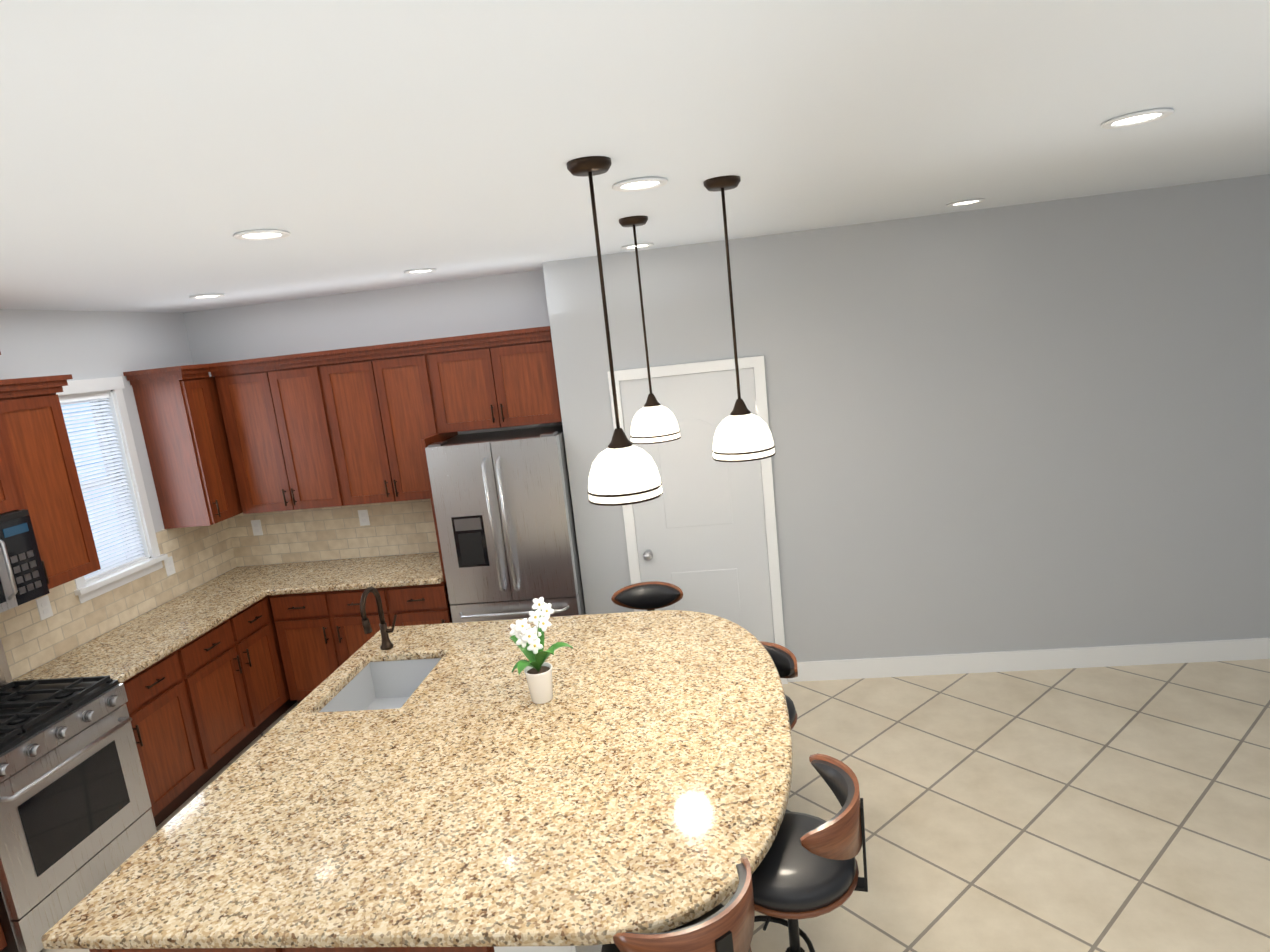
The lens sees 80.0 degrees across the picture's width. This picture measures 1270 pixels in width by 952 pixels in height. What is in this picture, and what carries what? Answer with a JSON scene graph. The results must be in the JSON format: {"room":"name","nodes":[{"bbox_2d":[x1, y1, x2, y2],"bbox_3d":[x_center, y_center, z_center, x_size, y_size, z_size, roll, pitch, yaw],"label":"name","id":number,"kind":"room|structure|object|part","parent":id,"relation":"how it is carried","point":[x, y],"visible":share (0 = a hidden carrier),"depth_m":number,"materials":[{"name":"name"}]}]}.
{"room":"kitchen","nodes":[
{"label":"kitchen","id":0,"kind":"room"},
{"bbox_2d":[0,309,233,679],"bbox_3d":[-3.586,1.097,1.200,0.150,2.780,9.000,-5,11,7],"label":"wall","id":1,"kind":"structure","parent":0,"point":[80,345],"depth_m":4.59,"materials":[{"name":"grey paint"}]},
{"bbox_2d":[0,410,23,497],"bbox_3d":[-3.161,-0.089,3.163,0.392,0.685,0.760,-5,11,7],"label":"upper cabinet","id":2,"kind":"object","parent":1,"relation":"attached to","point":[9,476],"depth_m":3.55,"materials":[{"name":"brown wood"}]},
{"bbox_2d":[0,498,31,612],"bbox_3d":[-3.077,0.437,3.177,0.465,0.485,0.586,-5,11,7],"label":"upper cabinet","id":3,"kind":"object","parent":1,"relation":"attached to","point":[14,592],"depth_m":3.46,"materials":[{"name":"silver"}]},
{"bbox_2d":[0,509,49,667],"bbox_3d":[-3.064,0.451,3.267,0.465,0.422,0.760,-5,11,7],"label":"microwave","id":4,"kind":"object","parent":3,"relation":"in","point":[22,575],"depth_m":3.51,"materials":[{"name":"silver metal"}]},
{"bbox_2d":[4,490,55,599],"bbox_3d":[-3.058,0.364,3.550,0.422,0.485,0.173,-5,11,7],"label":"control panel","id":5,"kind":"object","parent":1,"relation":"attached to","point":[21,508],"depth_m":3.58,"materials":[{"name":"black plastic"}]},
{"bbox_2d":[0,382,100,586],"bbox_3d":[-3.091,0.074,3.787,0.347,0.978,0.401,-5,11,7],"label":"upper cabinet","id":6,"kind":"object","parent":1,"relation":"attached to","point":[37,430],"depth_m":3.80,"materials":[{"name":"brown wood"}]},
{"bbox_2d":[56,376,167,603],"bbox_3d":[-3.232,0.059,4.497,0.200,1.240,0.690,-5,11,7],"label":"window","id":7,"kind":"structure","parent":1,"relation":"in","point":[148,563],"depth_m":4.70,"materials":[{"name":"white wood"}]},
{"bbox_2d":[59,392,144,580],"bbox_3d":[-3.218,0.052,4.494,0.040,1.054,0.502,-5,11,7],"label":"window blinds","id":8,"kind":"object","parent":7,"relation":"attached to","point":[89,398],"visible":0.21,"depth_m":4.57,"materials":[{"name":"white plastic"}]},
{"bbox_2d":[0,519,236,679],"bbox_3d":[-3.374,1.136,2.211,0.011,0.455,7.000,-5,11,7],"label":"backsplash","id":9,"kind":"structure","parent":1,"relation":"attached to","point":[31,640],"depth_m":4.49,"materials":[{"name":"tile"}]},
{"bbox_2d":[36,595,52,620],"bbox_3d":[-3.166,0.707,4.061,0.008,0.116,0.072,-5,11,7],"label":"electrical outlet","id":10,"kind":"object","parent":9,"relation":"attached to","point":[44,607],"depth_m":4.06,"materials":[{"name":"white plastic"}]},
{"bbox_2d":[164,556,175,575],"bbox_3d":[-3.060,0.593,4.980,0.008,0.116,0.072,-5,11,7],"label":"electrical outlet","id":11,"kind":"object","parent":9,"relation":"attached to","point":[169,565],"depth_m":4.98,"materials":[{"name":"white plastic"}]},
{"bbox_2d":[0,0,1269,312],"bbox_3d":[-0.005,-0.665,0.687,7.650,0.100,9.450,-5,11,7],"label":"ceiling","id":12,"kind":"structure","parent":0,"point":[156,154],"depth_m":1.76,"materials":[{"name":"white paint"}]},
{"bbox_2d":[189,294,223,298],"bbox_3d":[-2.470,-1.037,4.369,0.182,0.008,0.182,-6,11,-2],"label":"recessed light","id":13,"kind":"object","parent":12,"relation":"in","point":[203,296],"depth_m":4.36,"materials":[{"name":"white"}]},
{"bbox_2d":[233,230,290,240],"bbox_3d":[-1.293,-0.835,2.624,0.182,0.008,0.182,-6,11,-2],"label":"recessed light","id":14,"kind":"object","parent":12,"relation":"in","point":[253,235],"depth_m":2.62,"materials":[{"name":"white"}]},
{"bbox_2d":[404,268,436,273],"bbox_3d":[-1.209,-1.153,4.264,0.182,0.008,0.182,-6,11,-2],"label":"recessed light","id":15,"kind":"object","parent":12,"relation":"in","point":[416,271],"depth_m":4.26,"materials":[{"name":"white"}]},
{"bbox_2d":[567,156,662,505],"bbox_3d":[-0.077,-0.401,2.167,0.224,0.947,0.224,-5,11,7],"label":"pendant light","id":16,"kind":"object","parent":12,"relation":"hanging from","point":[624,470],"visible":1,"depth_m":2.16,"materials":[{"name":"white glass"}]},
{"bbox_2d":[621,243,653,248],"bbox_3d":[0.015,-1.269,4.179,0.182,0.008,0.182,-6,11,-2],"label":"recessed light","id":17,"kind":"object","parent":12,"relation":"in","point":[640,245],"depth_m":4.17,"materials":[{"name":"white"}]},
{"bbox_2d":[612,177,667,191],"bbox_3d":[0.016,-0.943,2.449,0.182,0.008,0.182,-6,11,-2],"label":"recessed light","id":18,"kind":"object","parent":12,"relation":"in","point":[647,183],"depth_m":2.45,"materials":[{"name":"white"}]},
{"bbox_2d":[619,216,680,443],"bbox_3d":[0.042,-0.623,3.277,0.224,0.947,0.224,-5,11,7],"label":"pendant light","id":19,"kind":"object","parent":12,"relation":"hanging from","point":[654,421],"visible":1,"depth_m":3.27,"materials":[{"name":"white glass"}]},
{"bbox_2d":[703,175,774,461],"bbox_3d":[0.342,-0.534,2.633,0.224,0.947,0.224,-5,11,7],"label":"pendant light","id":20,"kind":"object","parent":12,"relation":"hanging from","point":[743,433],"visible":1,"depth_m":2.62,"materials":[{"name":"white glass"}]},
{"bbox_2d":[946,198,985,206],"bbox_3d":[1.670,-1.380,3.822,0.182,0.008,0.182,-6,11,-2],"label":"recessed light","id":21,"kind":"object","parent":12,"relation":"in","point":[970,201],"depth_m":3.81,"materials":[{"name":"white"}]},
{"bbox_2d":[1101,108,1173,128],"bbox_3d":[1.499,-1.067,2.262,0.182,0.008,0.182,-6,11,-2],"label":"recessed light","id":22,"kind":"object","parent":12,"relation":"in","point":[1127,120],"depth_m":2.26,"materials":[{"name":"white"}]},
{"bbox_2d":[41,659,1269,951],"bbox_3d":[0.298,2.149,1.218,7.650,0.100,9.450,-5,11,7],"label":"floor","id":23,"kind":"structure","parent":0,"point":[1109,809],"depth_m":3.45,"materials":[{"name":"beige tile"}]},
{"bbox_2d":[0,923,6,950],"bbox_3d":[-2.962,1.737,2.619,0.617,0.875,0.986,-5,11,7],"label":"base cabinet","id":24,"kind":"object","parent":23,"relation":"on","point":[3,944],"depth_m":3.09,"materials":[{"name":"brown wood"}]},
{"bbox_2d":[0,638,156,951],"bbox_3d":[-2.814,1.419,3.434,0.726,1.165,0.754,-5,11,7],"label":"range","id":25,"kind":"object","parent":23,"relation":"on","point":[77,824],"visible":1,"depth_m":3.38,"materials":[{"name":"silver metal"}]},
{"bbox_2d":[124,682,219,826],"bbox_3d":[-2.800,1.440,4.104,0.617,0.875,0.530,-5,11,7],"label":"base cabinet","id":26,"kind":"object","parent":23,"relation":"on","point":[172,732],"depth_m":4.09,"materials":[{"name":"brown wood"}]},
{"bbox_2d":[13,550,445,685],"bbox_3d":[-2.175,0.806,4.620,1.829,0.040,1.910,-5,11,7],"label":"countertop","id":27,"kind":"structure","parent":26,"relation":"on","point":[297,619],"depth_m":4.90,"materials":[{"name":"beige stone"}]},
{"bbox_2d":[200,678,267,769],"bbox_3d":[-2.755,1.357,4.516,0.617,0.875,0.605,-5,11,7],"label":"base cabinet","id":28,"kind":"object","parent":23,"relation":"on","point":[235,716],"depth_m":4.59,"materials":[{"name":"brown wood"}]},
{"bbox_2d":[256,678,283,726],"bbox_3d":[-2.714,1.282,4.889,0.617,0.875,0.454,-5,11,7],"label":"base cabinet","id":29,"kind":"object","parent":23,"relation":"on","point":[270,702],"depth_m":4.96,"materials":[{"name":"brown wood"}]},
{"bbox_2d":[276,622,403,712],"bbox_3d":[-1.920,1.122,5.282,0.923,0.875,0.690,-5,11,7],"label":"base cabinet","id":30,"kind":"object","parent":23,"relation":"on","point":[292,690],"depth_m":5.10,"materials":[{"name":"brown wood"}]},
{"bbox_2d":[161,951,600,951],"bbox_3d":[-0.723,1.425,3.065,1.432,0.849,2.027,-5,11,7],"label":"kitchen island","id":31,"kind":"object","parent":23,"relation":"on","point":[161,951],"depth_m":2.03,"materials":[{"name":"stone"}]},
{"bbox_2d":[41,610,792,951],"bbox_3d":[-0.457,0.963,2.950,2.076,0.040,2.150,-5,11,7],"label":"island countertop","id":32,"kind":"structure","parent":31,"relation":"on","point":[468,813],"depth_m":2.39,"materials":[{"name":"beige stone"}]},
{"bbox_2d":[325,659,432,706],"bbox_3d":[-1.134,1.055,3.468,0.424,0.212,0.584,-5,11,7],"label":"sink","id":33,"kind":"object","parent":32,"relation":"in","point":[382,682],"depth_m":3.74,"materials":[{"name":"white ceramic"}]},
{"bbox_2d":[360,587,400,650],"bbox_3d":[-1.250,0.708,3.703,0.113,0.347,0.213,-5,11,7],"label":"faucet","id":34,"kind":"object","parent":32,"relation":"on","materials":[{"name":"brown metal"}]},
{"bbox_2d":[509,597,572,703],"bbox_3d":[-0.390,0.709,3.036,0.266,0.406,0.233,-5,11,7],"label":"orchid","id":35,"kind":"object","parent":32,"relation":"on","point":[529,642],"visible":1,"depth_m":3.04,"materials":[{"name":"white plant"}]},
{"bbox_3d":[-0.383,0.842,3.066,0.116,0.135,0.116,-5,11,7],"label":"pot","id":36,"kind":"part","parent":35,"relation":"part of","materials":[{"name":"white ceramic"}]},
{"bbox_2d":[404,578,452,625],"bbox_3d":[-1.368,1.069,5.249,0.478,0.875,0.616,-5,11,7],"label":"base cabinet","id":37,"kind":"object","parent":23,"relation":"on","point":[435,609],"depth_m":4.89,"materials":[{"name":"brown wood"}]},
{"bbox_2d":[425,425,585,622],"bbox_3d":[-0.766,0.588,5.041,0.830,1.765,0.671,-5,11,7],"label":"fridge","id":38,"kind":"object","parent":23,"relation":"on","point":[502,501],"visible":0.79,"depth_m":4.72,"materials":[{"name":"silver metal"}]},
{"bbox_2d":[601,581,867,951],"bbox_3d":[0.332,1.226,3.096,0.834,1.005,2.708,-6,11,1],"label":"stools","id":39,"kind":"object","parent":23,"relation":"on","point":[807,867],"visible":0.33,"depth_m":2.06,"materials":[{"name":"black leather"}]},
{"bbox_2d":[183,174,1269,678],"bbox_3d":[0.585,-0.064,4.974,7.650,2.780,0.600,-5,11,7],"label":"wall","id":40,"kind":"structure","parent":0,"point":[1028,426],"depth_m":4.48,"materials":[{"name":"grey paint"}]},
{"bbox_2d":[128,370,255,528],"bbox_3d":[-2.900,-0.176,5.000,0.464,0.978,0.288,-5,11,7],"label":"upper cabinet","id":41,"kind":"object","parent":40,"relation":"attached to","point":[188,419],"depth_m":4.92,"materials":[{"name":"brown wood"}]},
{"bbox_2d":[224,358,351,512],"bbox_3d":[-2.332,-0.279,5.222,0.811,0.978,0.346,-5,11,7],"label":"upper cabinet","id":42,"kind":"object","parent":40,"relation":"attached to","point":[287,422],"depth_m":5.05,"materials":[{"name":"brown wood"}]},
{"bbox_2d":[227,499,438,565],"bbox_3d":[-2.096,0.377,5.503,1.822,0.455,0.011,-5,11,7],"label":"backsplash","id":43,"kind":"structure","parent":40,"relation":"attached to","point":[340,532],"depth_m":5.52,"materials":[{"name":"tile"}]},
{"bbox_2d":[251,520,262,535],"bbox_3d":[-2.781,0.381,5.569,0.072,0.116,0.008,-5,11,7],"label":"electrical outlet","id":44,"kind":"object","parent":43,"relation":"attached to","point":[256,524],"depth_m":5.57,"materials":[{"name":"white plastic"}]},
{"bbox_2d":[358,510,369,525],"bbox_3d":[-1.957,0.302,5.463,0.072,0.116,0.008,-5,11,7],"label":"electrical outlet","id":45,"kind":"object","parent":43,"relation":"attached to","point":[363,514],"depth_m":5.46,"materials":[{"name":"white plastic"}]},
{"bbox_2d":[328,346,457,504],"bbox_3d":[-1.634,-0.337,5.134,0.870,0.978,0.346,-5,11,7],"label":"upper cabinet","id":46,"kind":"object","parent":40,"relation":"attached to","point":[390,403],"depth_m":4.95,"materials":[{"name":"brown wood"}]},
{"bbox_2d":[436,334,561,433],"bbox_3d":[-0.876,-0.612,4.996,0.843,0.550,0.346,-5,11,7],"label":"upper cabinet","id":47,"kind":"object","parent":40,"relation":"attached to","point":[491,383],"depth_m":4.83,"materials":[{"name":"brown wood"}]},
{"bbox_2d":[607,356,787,683],"bbox_3d":[0.406,0.354,4.716,0.940,2.095,0.104,-5,11,7],"label":"door","id":48,"kind":"structure","parent":40,"relation":"in","point":[700,530],"depth_m":4.70,"materials":[{"name":"white wood"}]},
{"bbox_2d":[788,638,1269,681],"bbox_3d":[2.101,1.172,4.742,4.800,0.130,0.013,-5,11,7],"label":"baseboard","id":49,"kind":"structure","parent":40,"relation":"attached to","point":[1135,654],"depth_m":4.69,"materials":[{"name":"white wood"}]},
{"label":"outside","id":50,"kind":"structure","parent":0,"visible":0},
{"bbox_2d":[61,402,125,562],"bbox_3d":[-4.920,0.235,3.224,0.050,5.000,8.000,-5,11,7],"label":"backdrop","id":51,"kind":"structure","parent":50,"point":[90,467],"depth_m":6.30,"materials":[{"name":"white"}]}
]}

